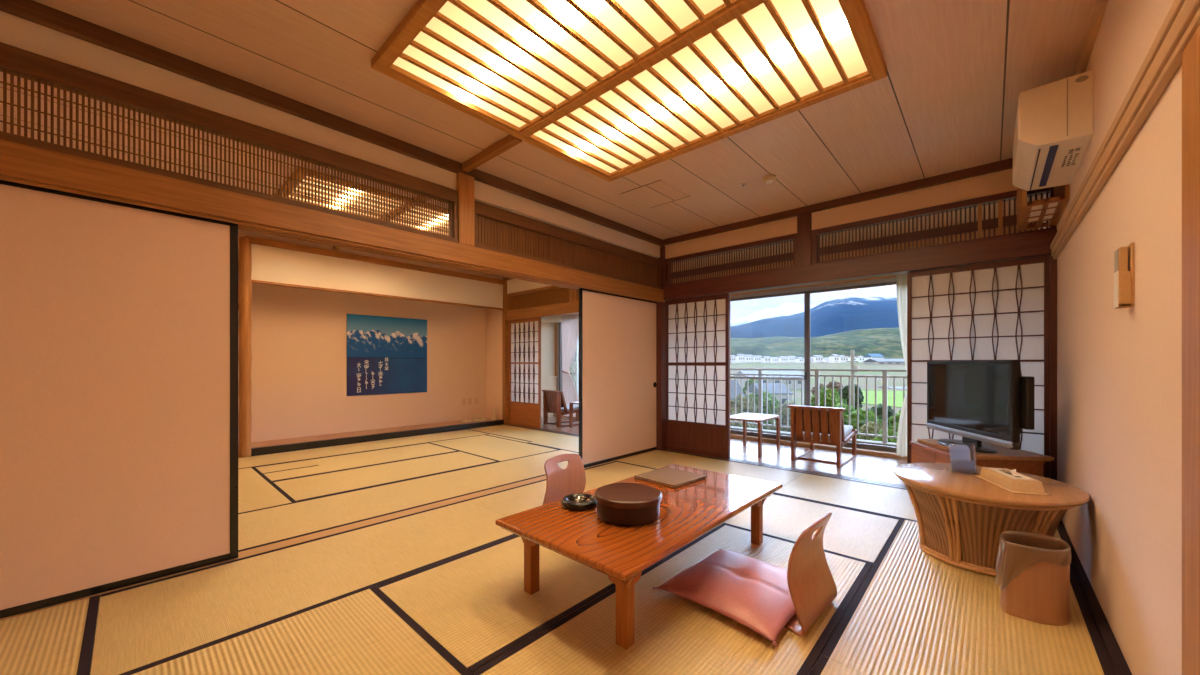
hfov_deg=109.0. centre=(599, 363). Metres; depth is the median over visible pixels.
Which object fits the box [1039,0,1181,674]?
wall
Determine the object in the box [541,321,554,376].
wall
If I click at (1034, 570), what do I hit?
wastebasket
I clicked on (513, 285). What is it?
wall
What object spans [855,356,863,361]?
house
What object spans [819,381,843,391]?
leafy tree
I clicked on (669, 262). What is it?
lattice
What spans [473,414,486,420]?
telephone
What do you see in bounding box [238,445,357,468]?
mat
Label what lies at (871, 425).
leafy tree
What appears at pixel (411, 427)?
trim
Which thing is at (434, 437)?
mat
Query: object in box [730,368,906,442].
balcony railing
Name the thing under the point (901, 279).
curtain
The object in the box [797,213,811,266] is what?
trim
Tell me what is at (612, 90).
ceiling light
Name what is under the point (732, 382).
house
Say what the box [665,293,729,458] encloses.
door
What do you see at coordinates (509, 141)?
trim
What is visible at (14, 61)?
lattice
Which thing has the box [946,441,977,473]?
card stand
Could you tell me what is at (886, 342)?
wooded hill
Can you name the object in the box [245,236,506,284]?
trim
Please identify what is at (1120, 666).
baseboard
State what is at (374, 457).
mat
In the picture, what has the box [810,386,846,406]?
leafy tree
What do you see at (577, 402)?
side table
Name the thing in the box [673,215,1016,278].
trim
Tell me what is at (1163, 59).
trim
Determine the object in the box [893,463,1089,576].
table
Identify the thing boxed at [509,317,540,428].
door
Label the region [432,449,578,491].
mat
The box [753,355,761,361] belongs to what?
house
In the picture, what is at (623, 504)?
box
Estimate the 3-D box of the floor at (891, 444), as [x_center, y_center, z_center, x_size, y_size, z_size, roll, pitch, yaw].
[2.097,1.285,7.127,7.500,0.390,0.880,0,0,42]
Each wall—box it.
[0,11,659,257]
[238,240,485,443]
[251,244,502,307]
[486,277,502,419]
[507,279,551,293]
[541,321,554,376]
[555,223,1038,390]
[664,168,1043,271]
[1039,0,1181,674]
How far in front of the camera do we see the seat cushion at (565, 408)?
7.62 m
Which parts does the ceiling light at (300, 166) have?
frame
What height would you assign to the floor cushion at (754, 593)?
0.072 m
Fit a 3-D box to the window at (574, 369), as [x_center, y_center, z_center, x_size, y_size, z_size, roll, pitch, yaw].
[0.178,0.035,8.161,2.830,2.130,0.116,0,0,42]
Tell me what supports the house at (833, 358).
on the ground
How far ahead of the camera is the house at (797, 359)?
642.22 m
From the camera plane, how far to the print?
2.28 m
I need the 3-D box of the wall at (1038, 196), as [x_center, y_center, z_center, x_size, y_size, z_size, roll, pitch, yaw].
[1.265,-1.600,6.288,7.600,0.160,1.600,0,0,42]
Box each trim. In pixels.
[0,0,663,245]
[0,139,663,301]
[0,450,656,620]
[238,237,251,456]
[238,418,498,457]
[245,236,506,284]
[251,280,502,309]
[251,419,503,455]
[456,172,473,246]
[462,134,521,171]
[502,284,508,424]
[506,302,578,320]
[506,424,905,488]
[541,316,561,322]
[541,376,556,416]
[553,414,906,458]
[570,289,573,302]
[657,302,666,450]
[658,246,664,289]
[663,158,1012,244]
[663,229,1056,300]
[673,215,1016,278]
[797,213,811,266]
[1049,254,1056,479]
[1050,0,1199,259]
[1076,0,1107,74]
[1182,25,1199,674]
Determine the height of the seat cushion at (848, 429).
0.126 m
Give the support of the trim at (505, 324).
attached to the wall at (493, 317)
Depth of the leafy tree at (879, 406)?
29.52 m
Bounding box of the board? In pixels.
[918,439,1053,460]
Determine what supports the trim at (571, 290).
attached to the wall at (513, 285)
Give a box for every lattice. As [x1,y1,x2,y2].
[0,42,457,242]
[474,200,661,288]
[507,285,569,311]
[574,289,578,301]
[665,233,796,285]
[811,187,1056,264]
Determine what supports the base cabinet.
on the mat at (890, 501)
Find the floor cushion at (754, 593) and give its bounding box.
[653,550,795,646]
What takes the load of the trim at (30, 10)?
attached to the wall at (15, 31)
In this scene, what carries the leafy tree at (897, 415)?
on the ground
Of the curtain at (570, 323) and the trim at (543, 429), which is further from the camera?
the curtain at (570, 323)
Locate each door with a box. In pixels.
[0,180,237,618]
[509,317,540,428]
[579,288,657,467]
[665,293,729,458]
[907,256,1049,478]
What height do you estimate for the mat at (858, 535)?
0.051 m
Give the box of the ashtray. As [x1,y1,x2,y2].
[561,493,596,510]
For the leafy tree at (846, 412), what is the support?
on the ground
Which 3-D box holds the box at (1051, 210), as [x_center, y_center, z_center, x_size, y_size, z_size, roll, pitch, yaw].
[3.010,-1.150,2.926,0.208,0.290,0.670,0,0,42]
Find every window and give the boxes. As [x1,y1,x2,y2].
[557,322,578,412]
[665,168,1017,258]
[730,277,896,452]
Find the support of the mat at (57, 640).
on the floor
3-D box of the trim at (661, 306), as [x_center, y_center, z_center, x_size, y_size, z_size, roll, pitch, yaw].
[0.733,0.179,5.447,0.205,1.902,0.120,0,0,42]
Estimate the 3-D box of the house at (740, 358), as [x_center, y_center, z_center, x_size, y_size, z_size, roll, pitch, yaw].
[217.223,-8.595,663.000,10.462,14.193,14.592,0,0,0]
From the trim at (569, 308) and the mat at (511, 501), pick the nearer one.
the mat at (511, 501)
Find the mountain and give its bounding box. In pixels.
[730,297,898,338]
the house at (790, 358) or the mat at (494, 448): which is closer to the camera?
the mat at (494, 448)
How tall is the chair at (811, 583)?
0.430 m
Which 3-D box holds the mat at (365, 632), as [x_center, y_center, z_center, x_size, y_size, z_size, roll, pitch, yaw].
[-0.749,1.105,1.163,1.738,0.051,0.899,0,0,42]
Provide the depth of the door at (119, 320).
2.04 m
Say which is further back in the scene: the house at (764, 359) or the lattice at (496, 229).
the house at (764, 359)
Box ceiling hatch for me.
[621,180,688,207]
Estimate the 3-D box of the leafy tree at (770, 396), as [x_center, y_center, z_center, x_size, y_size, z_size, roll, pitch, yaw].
[17.658,6.448,46.288,4.367,7.278,4.774,0,0,42]
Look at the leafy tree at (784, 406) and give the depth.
33.60 m
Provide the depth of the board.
2.83 m
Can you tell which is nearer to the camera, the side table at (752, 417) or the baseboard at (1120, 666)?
the baseboard at (1120, 666)
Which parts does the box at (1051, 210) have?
panel, rail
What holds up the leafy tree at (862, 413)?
on the ground
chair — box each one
[542,390,578,426]
[542,453,585,504]
[785,512,836,636]
[787,405,856,467]
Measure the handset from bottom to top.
0.200 m
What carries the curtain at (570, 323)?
hanging from the window at (574, 369)
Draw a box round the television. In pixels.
[926,360,1033,452]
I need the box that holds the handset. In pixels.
[491,409,496,419]
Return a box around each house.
[730,355,735,362]
[730,380,744,399]
[734,371,803,388]
[736,354,744,362]
[745,355,752,362]
[745,383,792,405]
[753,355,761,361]
[761,356,770,362]
[771,357,778,362]
[778,356,787,362]
[787,356,795,361]
[795,357,803,362]
[811,355,822,362]
[823,357,828,361]
[829,354,838,362]
[838,355,847,362]
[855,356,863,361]
[863,354,883,360]
[863,359,904,364]
[880,387,906,388]
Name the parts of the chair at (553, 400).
leg, rail, leg, seat rail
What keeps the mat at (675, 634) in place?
on the floor
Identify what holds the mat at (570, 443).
on the floor
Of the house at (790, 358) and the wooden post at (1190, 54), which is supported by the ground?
the house at (790, 358)
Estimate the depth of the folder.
2.69 m
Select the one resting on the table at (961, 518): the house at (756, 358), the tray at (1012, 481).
the tray at (1012, 481)
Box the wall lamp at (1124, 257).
[1114,242,1134,308]
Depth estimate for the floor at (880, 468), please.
4.96 m
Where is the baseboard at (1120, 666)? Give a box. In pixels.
[1057,520,1131,674]
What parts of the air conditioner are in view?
panel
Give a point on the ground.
(790, 365)
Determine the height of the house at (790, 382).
7.600 m
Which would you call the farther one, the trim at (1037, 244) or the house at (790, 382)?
the house at (790, 382)
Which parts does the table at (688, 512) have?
leg, leg, leg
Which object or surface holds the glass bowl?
on the ashtray
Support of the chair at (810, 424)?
on the floor at (880, 468)
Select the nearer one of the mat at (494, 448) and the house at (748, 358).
the mat at (494, 448)
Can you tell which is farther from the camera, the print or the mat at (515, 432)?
the mat at (515, 432)
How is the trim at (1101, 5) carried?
attached to the wall at (1119, 371)
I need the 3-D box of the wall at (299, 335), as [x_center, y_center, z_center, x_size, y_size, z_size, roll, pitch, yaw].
[-4.039,-0.170,6.021,0.118,2.900,5.860,0,0,42]
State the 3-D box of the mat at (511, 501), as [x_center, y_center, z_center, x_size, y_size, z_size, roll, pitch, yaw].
[-0.128,1.105,3.783,0.869,0.051,1.818,0,0,42]
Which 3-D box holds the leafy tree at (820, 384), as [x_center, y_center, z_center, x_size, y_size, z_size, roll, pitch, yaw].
[62.109,7.780,120.218,5.293,4.738,4.063,0,0,42]
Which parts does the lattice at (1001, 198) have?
post, post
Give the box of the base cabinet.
[910,441,1044,476]
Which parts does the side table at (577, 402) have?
leg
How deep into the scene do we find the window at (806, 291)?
5.74 m
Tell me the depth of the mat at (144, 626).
2.10 m
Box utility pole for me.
[844,350,860,408]
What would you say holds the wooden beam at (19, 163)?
attached to the wall
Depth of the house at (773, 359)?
655.92 m
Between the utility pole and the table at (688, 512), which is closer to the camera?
the table at (688, 512)
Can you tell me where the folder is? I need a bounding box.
[634,467,706,488]
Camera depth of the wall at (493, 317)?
7.85 m
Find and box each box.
[595,483,661,525]
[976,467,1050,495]
[1017,184,1068,230]
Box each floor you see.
[487,434,527,442]
[541,416,906,483]
[730,426,896,446]
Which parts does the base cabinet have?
door, door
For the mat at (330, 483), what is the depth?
4.15 m
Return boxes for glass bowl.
[568,496,591,502]
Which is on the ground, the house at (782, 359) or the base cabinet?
the house at (782, 359)
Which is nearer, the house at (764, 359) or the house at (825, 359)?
the house at (764, 359)
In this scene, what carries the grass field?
on the ground
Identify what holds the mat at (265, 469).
on the floor
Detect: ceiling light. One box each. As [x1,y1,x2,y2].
[274,166,445,235]
[371,0,886,181]
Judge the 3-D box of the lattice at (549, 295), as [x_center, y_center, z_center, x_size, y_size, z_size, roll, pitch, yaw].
[-1.037,-1.091,7.124,1.628,0.319,0.085,0,0,42]
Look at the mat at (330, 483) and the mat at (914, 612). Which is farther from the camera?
the mat at (330, 483)
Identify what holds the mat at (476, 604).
on the floor
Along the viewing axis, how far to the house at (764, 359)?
640.42 m
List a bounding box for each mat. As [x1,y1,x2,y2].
[0,595,99,674]
[90,500,515,674]
[132,586,473,674]
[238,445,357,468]
[238,467,296,512]
[238,475,476,551]
[255,460,318,473]
[264,443,455,481]
[273,451,497,500]
[341,429,487,451]
[377,535,615,671]
[429,435,558,461]
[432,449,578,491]
[467,425,568,441]
[467,461,654,515]
[472,524,871,674]
[528,435,578,452]
[616,450,804,486]
[722,493,898,564]
[774,473,1061,541]
[809,655,866,674]
[821,519,1115,674]
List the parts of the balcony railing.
post, rail, post, rail, rail, post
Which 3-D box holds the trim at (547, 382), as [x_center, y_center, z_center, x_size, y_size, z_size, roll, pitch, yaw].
[-1.421,0.680,8.573,0.090,0.840,1.420,0,0,42]
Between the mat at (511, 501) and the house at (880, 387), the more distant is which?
the house at (880, 387)
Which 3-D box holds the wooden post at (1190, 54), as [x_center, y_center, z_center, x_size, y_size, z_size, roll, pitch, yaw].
[1.418,0.185,0.959,0.115,1.890,0.128,0,0,42]
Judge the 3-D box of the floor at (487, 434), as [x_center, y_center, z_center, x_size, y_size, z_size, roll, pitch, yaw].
[-1.352,1.105,6.237,1.000,0.049,0.080,0,0,42]
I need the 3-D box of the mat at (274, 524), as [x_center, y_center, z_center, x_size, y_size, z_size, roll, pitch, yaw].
[-2.001,1.105,3.155,0.830,0.051,1.968,0,0,42]
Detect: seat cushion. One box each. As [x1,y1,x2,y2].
[561,404,578,411]
[803,425,852,441]
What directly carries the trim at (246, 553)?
on the floor
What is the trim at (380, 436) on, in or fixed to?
attached to the wall at (493, 317)
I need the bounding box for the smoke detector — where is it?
[763,174,775,183]
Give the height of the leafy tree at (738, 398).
7.998 m
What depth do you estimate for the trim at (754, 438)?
5.51 m
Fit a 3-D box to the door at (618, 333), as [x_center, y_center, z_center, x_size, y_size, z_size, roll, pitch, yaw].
[0.260,0.145,4.901,0.024,1.863,1.395,0,0,42]
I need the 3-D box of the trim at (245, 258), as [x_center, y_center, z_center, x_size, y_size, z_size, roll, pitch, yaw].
[-4.151,-0.170,5.006,0.122,2.600,0.122,0,0,42]
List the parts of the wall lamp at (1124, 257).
holder plate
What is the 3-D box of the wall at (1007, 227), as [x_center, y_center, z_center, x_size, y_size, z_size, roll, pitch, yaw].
[1.702,-0.130,6.797,7.360,2.820,0.140,0,0,42]
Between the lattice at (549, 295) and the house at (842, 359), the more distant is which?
the house at (842, 359)
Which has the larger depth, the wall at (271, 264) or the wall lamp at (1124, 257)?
the wall at (271, 264)
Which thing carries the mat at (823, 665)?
on the floor
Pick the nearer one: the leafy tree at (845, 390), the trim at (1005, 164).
the trim at (1005, 164)
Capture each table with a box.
[495,464,781,649]
[569,401,578,427]
[730,413,779,457]
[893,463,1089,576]
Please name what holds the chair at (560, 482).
on the mat at (476, 604)
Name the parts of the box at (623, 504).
lid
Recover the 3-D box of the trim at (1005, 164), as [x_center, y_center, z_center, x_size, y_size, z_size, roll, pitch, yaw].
[2.054,-1.535,4.240,3.395,0.080,0.045,0,0,42]
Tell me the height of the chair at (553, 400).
0.625 m
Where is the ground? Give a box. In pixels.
[730,362,906,413]
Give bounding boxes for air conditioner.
[1013,70,1092,190]
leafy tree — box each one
[730,394,757,428]
[742,379,757,395]
[745,391,779,429]
[767,400,797,431]
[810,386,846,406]
[811,383,823,393]
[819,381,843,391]
[835,403,854,415]
[838,384,863,409]
[843,407,881,438]
[859,420,881,440]
[868,403,892,427]
[873,428,897,442]
[887,410,900,431]
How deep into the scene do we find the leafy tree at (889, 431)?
15.81 m
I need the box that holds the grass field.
[862,391,905,407]
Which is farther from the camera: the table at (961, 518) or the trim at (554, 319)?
the trim at (554, 319)
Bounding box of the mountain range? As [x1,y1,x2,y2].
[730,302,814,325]
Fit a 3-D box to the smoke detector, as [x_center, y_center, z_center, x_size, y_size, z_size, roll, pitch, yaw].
[1.413,-1.536,3.570,0.104,0.049,0.104,0,0,42]
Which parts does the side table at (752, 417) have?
leg, leg, leg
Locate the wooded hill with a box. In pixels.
[730,327,903,358]
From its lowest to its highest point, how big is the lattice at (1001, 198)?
0.344 m
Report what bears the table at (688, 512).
on the mat at (476, 604)
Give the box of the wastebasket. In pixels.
[995,531,1071,625]
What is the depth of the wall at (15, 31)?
2.43 m
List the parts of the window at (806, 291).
insect screen frame, sash, sash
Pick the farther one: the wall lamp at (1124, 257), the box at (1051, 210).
the box at (1051, 210)
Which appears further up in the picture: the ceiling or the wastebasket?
the ceiling
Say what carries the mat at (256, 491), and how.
on the floor
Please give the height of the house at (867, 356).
14.610 m
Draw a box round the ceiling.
[0,0,1096,278]
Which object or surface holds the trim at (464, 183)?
attached to the wall
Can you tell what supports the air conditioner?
attached to the wall at (1119, 371)
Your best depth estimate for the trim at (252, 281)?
5.94 m
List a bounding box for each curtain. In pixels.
[561,314,578,416]
[896,273,906,456]
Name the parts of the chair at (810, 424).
leg, rail, rail, leg, seat rail, leg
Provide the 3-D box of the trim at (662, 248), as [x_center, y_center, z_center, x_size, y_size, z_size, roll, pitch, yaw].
[0.801,-1.210,5.433,0.085,0.550,0.110,0,0,42]
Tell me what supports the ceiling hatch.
attached to the ceiling
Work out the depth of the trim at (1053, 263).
3.12 m
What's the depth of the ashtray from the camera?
2.18 m
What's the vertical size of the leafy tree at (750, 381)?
6.726 m
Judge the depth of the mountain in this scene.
4475.31 m
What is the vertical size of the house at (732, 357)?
12.397 m
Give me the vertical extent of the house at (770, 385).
6.174 m
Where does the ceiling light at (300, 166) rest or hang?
attached to the ceiling
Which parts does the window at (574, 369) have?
frame, sash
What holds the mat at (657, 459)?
on the floor
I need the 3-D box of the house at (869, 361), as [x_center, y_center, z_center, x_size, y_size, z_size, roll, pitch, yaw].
[375.981,-2.740,555.000,51.667,8.398,31.200,0,0,0]
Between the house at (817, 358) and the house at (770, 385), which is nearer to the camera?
the house at (770, 385)
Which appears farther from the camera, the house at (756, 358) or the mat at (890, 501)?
the house at (756, 358)
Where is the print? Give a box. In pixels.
[1061,153,1078,166]

